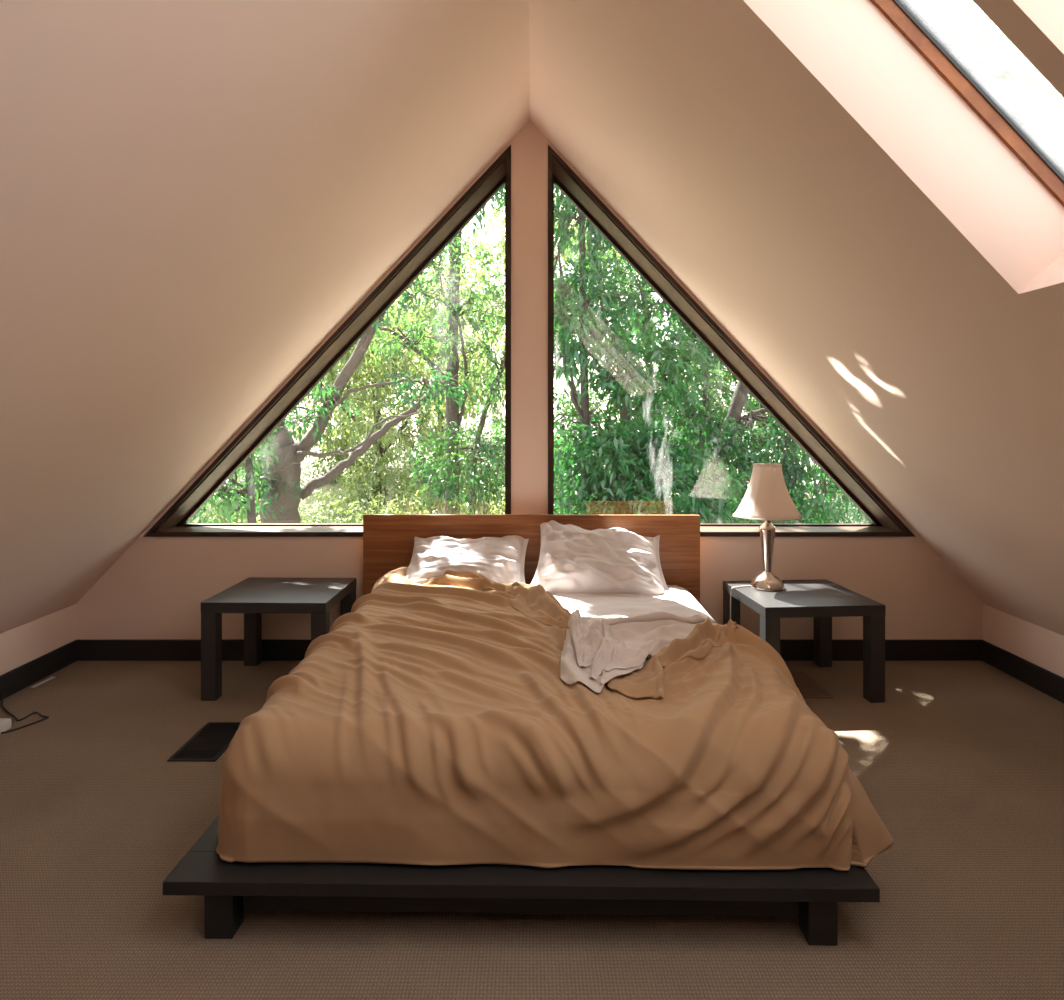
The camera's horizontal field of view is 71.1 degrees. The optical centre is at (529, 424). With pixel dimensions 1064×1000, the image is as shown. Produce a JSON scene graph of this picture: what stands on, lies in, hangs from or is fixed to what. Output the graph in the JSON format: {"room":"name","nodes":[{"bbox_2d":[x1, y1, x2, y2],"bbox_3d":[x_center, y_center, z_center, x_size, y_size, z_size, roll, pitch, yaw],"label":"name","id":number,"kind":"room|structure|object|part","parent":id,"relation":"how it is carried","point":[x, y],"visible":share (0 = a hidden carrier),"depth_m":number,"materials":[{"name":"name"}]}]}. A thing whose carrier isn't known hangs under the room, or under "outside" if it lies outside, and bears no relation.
{"room":"attic bedroom","nodes":[
{"label":"attic bedroom","id":0,"kind":"room"},
{"bbox_2d":[0,604,75,674],"bbox_3d":[-2.570,1.117,1.180,0.200,0.325,5.760,0,0,0],"label":"wall","id":1,"kind":"structure","parent":0,"point":[20,645],"depth_m":3.73,"materials":[{"name":"beige paint"}]},
{"bbox_2d":[0,640,76,700],"bbox_3d":[-2.462,1.224,1.171,0.016,0.112,5.743,0,0,0],"label":"baseboard","id":2,"kind":"structure","parent":1,"relation":"attached to","point":[23,676],"depth_m":3.72,"materials":[{"name":"grey wood"}]},
{"bbox_2d":[0,0,528,633],"bbox_3d":[-1.464,-0.317,1.190,2.928,3.096,6.380,0,0,0],"label":"ceiling","id":3,"kind":"structure","parent":0,"point":[195,195],"depth_m":2.39,"materials":[{"name":"beige paint"}]},
{"bbox_2d":[76,120,982,638],"bbox_3d":[0.000,-0.190,4.210,4.940,2.940,0.300,0,0,0],"label":"wall","id":4,"kind":"structure","parent":0,"point":[157,588],"depth_m":4.06,"materials":[{"name":"beige paint"}]},
{"bbox_2d":[143,145,510,536],"bbox_3d":[-1.101,-0.459,4.200,1.999,2.133,0.300,0,0,0],"label":"window","id":5,"kind":"structure","parent":4,"relation":"in","point":[174,523],"depth_m":4.16,"materials":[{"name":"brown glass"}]},
{"bbox_2d":[76,639,982,660],"bbox_3d":[0.000,1.224,4.052,4.940,0.112,0.016,0,0,0],"label":"baseboard","id":6,"kind":"structure","parent":4,"relation":"attached to","point":[87,649],"depth_m":4.04,"materials":[{"name":"grey wood"}]},
{"bbox_2d":[548,145,915,536],"bbox_3d":[1.101,-0.459,4.200,1.999,2.133,0.300,0,0,0],"label":"window","id":7,"kind":"structure","parent":4,"relation":"in","point":[884,523],"depth_m":4.13,"materials":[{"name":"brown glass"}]},
{"bbox_2d":[0,661,1063,999],"bbox_3d":[0.000,1.380,1.230,5.340,0.200,6.260,0,0,0],"label":"floor","id":8,"kind":"structure","parent":0,"point":[961,763],"depth_m":2.01,"materials":[{"name":"carpet"}]},
{"bbox_2d":[0,694,48,733],"bbox_3d":[-2.233,1.258,3.276,0.227,0.044,0.510,0,0,-25],"label":"power cable","id":9,"kind":"object","parent":8,"relation":"on","point":[5,723],"visible":1,"depth_m":3.14,"materials":[{"name":"black rubber"}]},
{"bbox_2d":[31,677,54,687],"bbox_3d":[-2.415,1.277,3.700,0.018,0.004,0.150,0,0,3],"label":"paper strip","id":10,"kind":"object","parent":8,"relation":"on","point":[50,678],"visible":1,"depth_m":3.69,"materials":[{"name":"white paper"}]},
{"bbox_2d":[167,722,240,761],"bbox_3d":[-1.286,1.277,3.014,0.183,0.006,0.363,0,0,0],"label":"floor vent","id":11,"kind":"object","parent":8,"relation":"in","point":[213,739],"visible":0.87,"depth_m":2.97,"materials":[{"name":"black metal"}]},
{"bbox_2d":[201,577,355,700],"bbox_3d":[-1.229,1.052,3.735,0.585,0.457,0.570,0,0,1],"label":"side table","id":12,"kind":"object","parent":8,"relation":"on","point":[252,596],"visible":0.75,"depth_m":3.51,"materials":[{"name":"grey laminate"}]},
{"bbox_3d":[-1.490,1.077,3.490,0.070,0.406,0.070,0,0,1],"label":"leg","id":13,"kind":"part","parent":12,"relation":"part of","materials":[{"name":"grey laminate"}]},
{"bbox_3d":[-1.481,1.077,3.988,0.070,0.406,0.070,0,0,1],"label":"leg","id":14,"kind":"part","parent":12,"relation":"part of","materials":[{"name":"grey laminate"}]},
{"bbox_3d":[-0.977,1.077,3.482,0.070,0.406,0.070,0,0,1],"label":"leg","id":15,"kind":"part","parent":12,"relation":"part of","materials":[{"name":"grey laminate"}]},
{"bbox_3d":[-0.968,1.077,3.979,0.070,0.406,0.070,0,0,1],"label":"leg","id":16,"kind":"part","parent":12,"relation":"part of","materials":[{"name":"grey laminate"}]},
{"bbox_2d":[163,514,879,945],"bbox_3d":[-0.009,0.879,2.900,1.790,0.802,2.176,0,0,1],"label":"bed","id":17,"kind":"object","parent":8,"relation":"on","point":[812,895],"visible":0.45,"depth_m":1.87,"materials":[{"name":"black wood"}]},
{"bbox_3d":[-0.774,1.217,1.889,0.072,0.126,0.070,0,0,1],"label":"leg","id":18,"kind":"part","parent":17,"relation":"part of","materials":[{"name":"black wood"}]},
{"bbox_3d":[-0.010,1.194,2.847,1.526,0.082,1.930,0,0,1],"label":"rail","id":19,"kind":"part","parent":17,"relation":"part of","materials":[{"name":"black wood"}]},
{"bbox_3d":[-0.010,1.137,2.882,1.746,0.033,2.140,0,0,1],"label":"platform frame","id":20,"kind":"part","parent":17,"relation":"part of","materials":[{"name":"black wood"}]},
{"bbox_3d":[0.008,0.849,3.971,1.790,0.742,0.034,0,0,1],"label":"headboard","id":21,"kind":"part","parent":17,"relation":"part of","materials":[{"name":"brown wood"}]},
{"bbox_2d":[528,584,716,623],"bbox_3d":[0.027,0.963,2.926,1.588,0.312,2.020,0,0,1],"label":"mattress","id":22,"kind":"object","parent":17,"relation":"on","point":[679,601],"visible":0.09,"depth_m":3.42,"materials":[{"name":"white fabric"}]},
{"bbox_2d":[406,535,528,583],"bbox_3d":[-0.329,0.728,3.807,0.693,0.299,0.368,0,0,2],"label":"pillow","id":23,"kind":"object","parent":22,"relation":"on","point":[500,560],"visible":0.69,"depth_m":3.77,"materials":[{"name":"white fabric"}]},
{"bbox_2d":[216,567,893,870],"bbox_3d":[0.077,0.903,2.860,1.917,0.430,2.076,0,0,1],"label":"blanket","id":24,"kind":"object","parent":22,"relation":"on","point":[435,722],"visible":0.92,"depth_m":1.90,"materials":[{"name":"brown fabric"}]},
{"bbox_2d":[530,520,668,593],"bbox_3d":[0.357,0.693,3.779,0.745,0.398,0.389,0,0,3],"label":"pillow","id":25,"kind":"object","parent":22,"relation":"on","point":[572,558],"visible":0.88,"depth_m":3.69,"materials":[{"name":"white fabric"}]},
{"bbox_2d":[560,609,719,692],"bbox_3d":[0.443,0.741,2.659,0.682,0.166,1.021,0,0,1],"label":"sheet","id":26,"kind":"object","parent":22,"relation":"on","point":[597,650],"visible":0.91,"depth_m":2.53,"materials":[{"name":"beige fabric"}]},
{"bbox_3d":[0.722,1.217,1.865,0.072,0.126,0.070,0,0,1],"label":"leg","id":27,"kind":"part","parent":17,"relation":"part of","materials":[{"name":"black wood"}]},
{"bbox_2d":[723,579,885,702],"bbox_3d":[1.335,1.055,3.700,0.570,0.450,0.580,0,0,-4],"label":"side table","id":28,"kind":"object","parent":8,"relation":"on","point":[820,599],"visible":0.77,"depth_m":3.47,"materials":[{"name":"grey laminate"}]},
{"bbox_3d":[1.067,1.080,3.934,0.070,0.400,0.070,0,0,-4],"label":"leg","id":29,"kind":"part","parent":28,"relation":"part of","materials":[{"name":"grey laminate"}]},
{"bbox_2d":[730,463,801,618],"bbox_3d":[1.176,0.739,3.802,0.408,1.083,0.335,0,0,19],"label":"table lamp","id":30,"kind":"object","parent":28,"relation":"on","point":[767,498],"visible":0.96,"depth_m":3.72,"materials":[{"name":"white fabric"}]},
{"bbox_3d":[1.078,1.051,3.895,0.126,0.460,0.260,0,0,0],"label":"cord","id":31,"kind":"part","parent":30,"relation":"part of","materials":[{"name":"white plastic"}]},
{"bbox_3d":[1.210,0.587,3.790,0.080,0.314,0.080,0,0,0],"label":"stem","id":32,"kind":"part","parent":30,"relation":"part of","materials":[{"name":"silver metal"}]},
{"bbox_3d":[1.210,0.332,3.790,0.329,0.261,0.329,0,0,22],"label":"lamp shade","id":33,"kind":"part","parent":30,"relation":"part of","materials":[{"name":"beige fabric"}]},
{"bbox_3d":[1.106,1.080,3.428,0.070,0.400,0.070,0,0,-4],"label":"leg","id":34,"kind":"part","parent":28,"relation":"part of","materials":[{"name":"grey laminate"}]},
{"bbox_3d":[1.564,1.080,3.972,0.070,0.400,0.070,0,0,-4],"label":"leg","id":35,"kind":"part","parent":28,"relation":"part of","materials":[{"name":"grey laminate"}]},
{"bbox_3d":[1.603,1.080,3.466,0.070,0.400,0.070,0,0,-4],"label":"leg","id":36,"kind":"part","parent":28,"relation":"part of","materials":[{"name":"grey laminate"}]},
{"bbox_2d":[790,671,833,697],"bbox_3d":[1.330,1.277,3.674,0.190,0.006,0.373,0,0,0],"label":"floor vent","id":37,"kind":"object","parent":8,"relation":"in","point":[808,687],"visible":0.5,"depth_m":3.63,"materials":[{"name":"brown metal"}]},
{"bbox_2d":[529,0,1063,635],"bbox_3d":[1.464,-0.317,1.190,2.928,3.096,6.380,0,0,0],"label":"ceiling","id":38,"kind":"structure","parent":0,"point":[800,168],"depth_m":2.48,"materials":[{"name":"beige paint"}]},
{"bbox_2d":[870,0,1063,206],"bbox_3d":[0.900,-1.085,1.637,1.114,1.183,0.516,0,0,0],"label":"frame","id":39,"kind":"structure","parent":38,"relation":"attached to","point":[906,19],"depth_m":1.88,"materials":[{"name":"orange wood"}]},
{"bbox_2d":[913,0,1063,164],"bbox_3d":[4.029,-1.001,6.304,3.208,9.168,3.009,0,0,12],"label":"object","id":40,"kind":"object","parent":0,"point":[1032,106],"visible":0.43,"depth_m":6.28,"materials":[{"name":"grey plant"}]},
{"bbox_2d":[983,604,1063,677],"bbox_3d":[2.570,1.117,1.180,0.200,0.325,5.760,0,0,0],"label":"wall","id":41,"kind":"structure","parent":0,"point":[1042,647],"depth_m":3.71,"materials":[{"name":"beige paint"}]},
{"bbox_2d":[982,640,1063,702],"bbox_3d":[2.462,1.224,1.171,0.016,0.112,5.743,0,0,0],"label":"baseboard","id":42,"kind":"structure","parent":41,"relation":"attached to","point":[1035,676],"depth_m":3.69,"materials":[{"name":"grey wood"}]},
{"label":"outside","id":43,"kind":"structure","parent":0,"visible":0},
{"bbox_2d":[191,357,867,522],"bbox_3d":[0.000,-1.016,37.450,100.000,14.702,65.100,0,0,0],"label":"hillside","id":44,"kind":"structure","parent":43,"point":[305,474],"depth_m":19.81,"materials":[{"name":"plant"}]},
{"bbox_2d":[209,516,260,522],"bbox_3d":[-4.624,2.298,11.493,2.385,1.801,1.888,0,0,0],"label":"bush","id":45,"kind":"object","parent":44,"relation":"on","point":[244,521],"visible":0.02,"depth_m":11.74,"materials":[{"name":"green plant"}]},
{"bbox_2d":[188,417,297,522],"bbox_3d":[-3.067,0.469,7.735,1.850,6.021,1.819,0,0,-18],"label":"tree","id":46,"kind":"object","parent":44,"relation":"on","point":[225,492],"visible":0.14,"depth_m":7.72,"materials":[{"name":"green plant"}]},
{"bbox_2d":[192,467,310,522],"bbox_3d":[-5.383,1.691,14.513,2.402,1.928,1.837,0,0,0],"label":"bush","id":47,"kind":"object","parent":44,"relation":"on","point":[210,509],"visible":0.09,"depth_m":14.19,"materials":[{"name":"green plant"}]},
{"bbox_2d":[200,411,321,511],"bbox_3d":[-7.405,-1.227,17.581,4.996,6.436,5.917,0,0,-27],"label":"tree","id":48,"kind":"object","parent":44,"relation":"on","point":[295,430],"visible":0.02,"depth_m":16.97,"materials":[{"name":"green plant"}]},
{"bbox_2d":[257,485,361,522],"bbox_3d":[-3.603,1.976,12.440,2.151,1.965,1.983,0,0,-32],"label":"bush","id":49,"kind":"object","parent":44,"relation":"on","point":[321,504],"visible":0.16,"depth_m":12.43,"materials":[{"name":"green plant"}]},
{"bbox_2d":[193,186,504,522],"bbox_3d":[-2.392,-2.957,8.713,6.075,12.757,5.240,0,0,23],"label":"broad tree","id":50,"kind":"object","parent":44,"relation":"on","point":[282,491],"visible":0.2,"depth_m":8.99,"materials":[{"name":"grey plant"}]},
{"bbox_2d":[303,421,395,484],"bbox_3d":[-4.415,0.751,18.508,2.325,1.855,1.884,0,0,0],"label":"bush","id":51,"kind":"object","parent":44,"relation":"on","point":[336,446],"visible":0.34,"depth_m":18.23,"materials":[{"name":"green plant"}]},
{"bbox_2d":[324,453,433,522],"bbox_3d":[-3.096,1.455,14.931,2.350,1.802,1.874,0,0,0],"label":"bush","id":52,"kind":"object","parent":44,"relation":"on","point":[360,494],"visible":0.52,"depth_m":14.75,"materials":[{"name":"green plant"}]},
{"bbox_2d":[328,489,436,522],"bbox_3d":[-2.267,1.985,12.173,2.346,1.882,1.720,0,0,0],"label":"bush","id":53,"kind":"object","parent":44,"relation":"on","point":[391,503],"visible":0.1,"depth_m":12.21,"materials":[{"name":"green plant"}]},
{"bbox_2d":[326,258,461,458],"bbox_3d":[-5.142,-1.724,19.930,5.949,5.857,5.529,0,0,45],"label":"tree","id":54,"kind":"object","parent":44,"relation":"on","point":[428,279],"visible":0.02,"depth_m":19.89,"materials":[{"name":"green plant"}]},
{"bbox_2d":[288,304,554,511],"bbox_3d":[-3.066,-0.478,15.513,7.144,5.033,3.464,0,0,12],"label":"tree","id":55,"kind":"object","parent":44,"relation":"on","point":[373,373],"visible":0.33,"depth_m":15.22,"materials":[{"name":"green plant"}]},
{"bbox_2d":[297,262,559,479],"bbox_3d":[-2.590,-1.278,18.924,6.989,5.561,4.483,0,0,-16],"label":"tree","id":56,"kind":"object","parent":44,"relation":"on","point":[467,286],"visible":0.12,"depth_m":18.21,"materials":[{"name":"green plant"}]},
{"bbox_2d":[397,424,494,486],"bbox_3d":[-1.980,0.905,17.473,2.313,1.870,1.819,0,0,0],"label":"bush","id":57,"kind":"object","parent":44,"relation":"on","point":[463,446],"visible":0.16,"depth_m":17.35,"materials":[{"name":"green plant"}]},
{"bbox_2d":[388,467,504,513],"bbox_3d":[-1.458,1.626,14.001,2.357,1.870,1.839,0,0,0],"label":"bush","id":58,"kind":"object","parent":44,"relation":"on","point":[424,495],"visible":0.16,"depth_m":13.77,"materials":[{"name":"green plant"}]},
{"bbox_2d":[391,221,504,420],"bbox_3d":[-2.403,-2.913,22.318,5.064,7.136,5.465,0,0,3],"label":"tree","id":59,"kind":"object","parent":44,"relation":"on","point":[473,243],"visible":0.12,"depth_m":22.83,"materials":[{"name":"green plant"}]},
{"bbox_2d":[366,184,578,513],"bbox_3d":[-0.683,-2.271,10.914,4.038,9.900,4.260,0,0,0],"label":"slender tree","id":60,"kind":"object","parent":44,"relation":"on","point":[451,464],"visible":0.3,"depth_m":11.28,"materials":[{"name":"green plant"}]},
{"bbox_2d":[460,486,575,513],"bbox_3d":[-0.181,1.779,12.778,2.480,1.888,1.825,0,0,0],"label":"bush","id":61,"kind":"object","parent":44,"relation":"on","point":[498,510],"visible":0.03,"depth_m":12.67,"materials":[{"name":"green plant"}]},
{"bbox_2d":[460,190,647,371],"bbox_3d":[0.989,-2.558,18.603,5.667,7.424,4.032,0,0,-6],"label":"tree","id":62,"kind":"object","parent":44,"relation":"on","point":[498,243],"visible":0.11,"depth_m":18.13,"materials":[{"name":"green plant"}]},
{"bbox_2d":[459,247,772,512],"bbox_3d":[1.554,-0.517,13.444,5.953,5.764,3.874,0,0,0],"label":"tree","id":63,"kind":"object","parent":44,"relation":"on","point":[625,413],"visible":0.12,"depth_m":13.12,"materials":[{"name":"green plant"}]},
{"bbox_2d":[554,184,757,522],"bbox_3d":[1.330,-1.090,8.543,3.102,8.945,2.752,0,0,-31],"label":"leafy tree","id":64,"kind":"object","parent":44,"relation":"on","point":[644,493],"visible":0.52,"depth_m":8.06,"materials":[{"name":"green plant"}]},
{"bbox_2d":[554,209,757,495],"bbox_3d":[2.880,-1.770,15.150,7.181,7.175,3.748,0,0,-32],"label":"tree","id":65,"kind":"object","parent":44,"relation":"on","point":[571,249],"visible":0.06,"depth_m":14.19,"materials":[{"name":"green plant"}]},
{"bbox_2d":[597,300,757,466],"bbox_3d":[4.404,-2.671,17.740,6.178,7.700,3.210,0,0,0],"label":"tree","id":66,"kind":"object","parent":44,"relation":"on","point":[661,300],"visible":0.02,"depth_m":17.86,"materials":[{"name":"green plant"}]},
{"bbox_2d":[663,482,732,522],"bbox_3d":[2.624,1.851,11.793,2.312,1.859,1.840,0,0,0],"label":"bush","id":67,"kind":"object","parent":44,"relation":"on","point":[691,482],"visible":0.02,"depth_m":11.74,"materials":[{"name":"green plant"}]},
{"bbox_2d":[593,312,851,522],"bbox_3d":[3.943,-0.227,12.421,7.567,5.234,3.479,0,0,44],"label":"tree","id":68,"kind":"object","parent":44,"relation":"on","point":[730,374],"visible":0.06,"depth_m":12.66,"materials":[{"name":"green plant"}]},
{"bbox_2d":[586,245,864,522],"bbox_3d":[1.932,-1.955,9.221,4.265,10.310,3.221,0,0,31],"label":"leaning tree","id":69,"kind":"object","parent":44,"relation":"on","point":[726,439],"visible":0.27,"depth_m":8.97,"materials":[{"name":"green plant"}]},
{"bbox_2d":[716,495,837,522],"bbox_3d":[3.715,1.843,11.404,2.358,1.889,1.843,0,0,0],"label":"bush","id":70,"kind":"object","parent":44,"relation":"on","point":[809,495],"visible":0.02,"depth_m":11.26,"materials":[{"name":"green plant"}]},
{"bbox_2d":[784,475,870,522],"bbox_3d":[5.008,1.641,12.211,2.324,1.918,1.838,0,0,-11],"label":"bush","id":71,"kind":"object","parent":44,"relation":"on","point":[857,511],"visible":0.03,"depth_m":12.00,"materials":[{"name":"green plant"}]}
]}

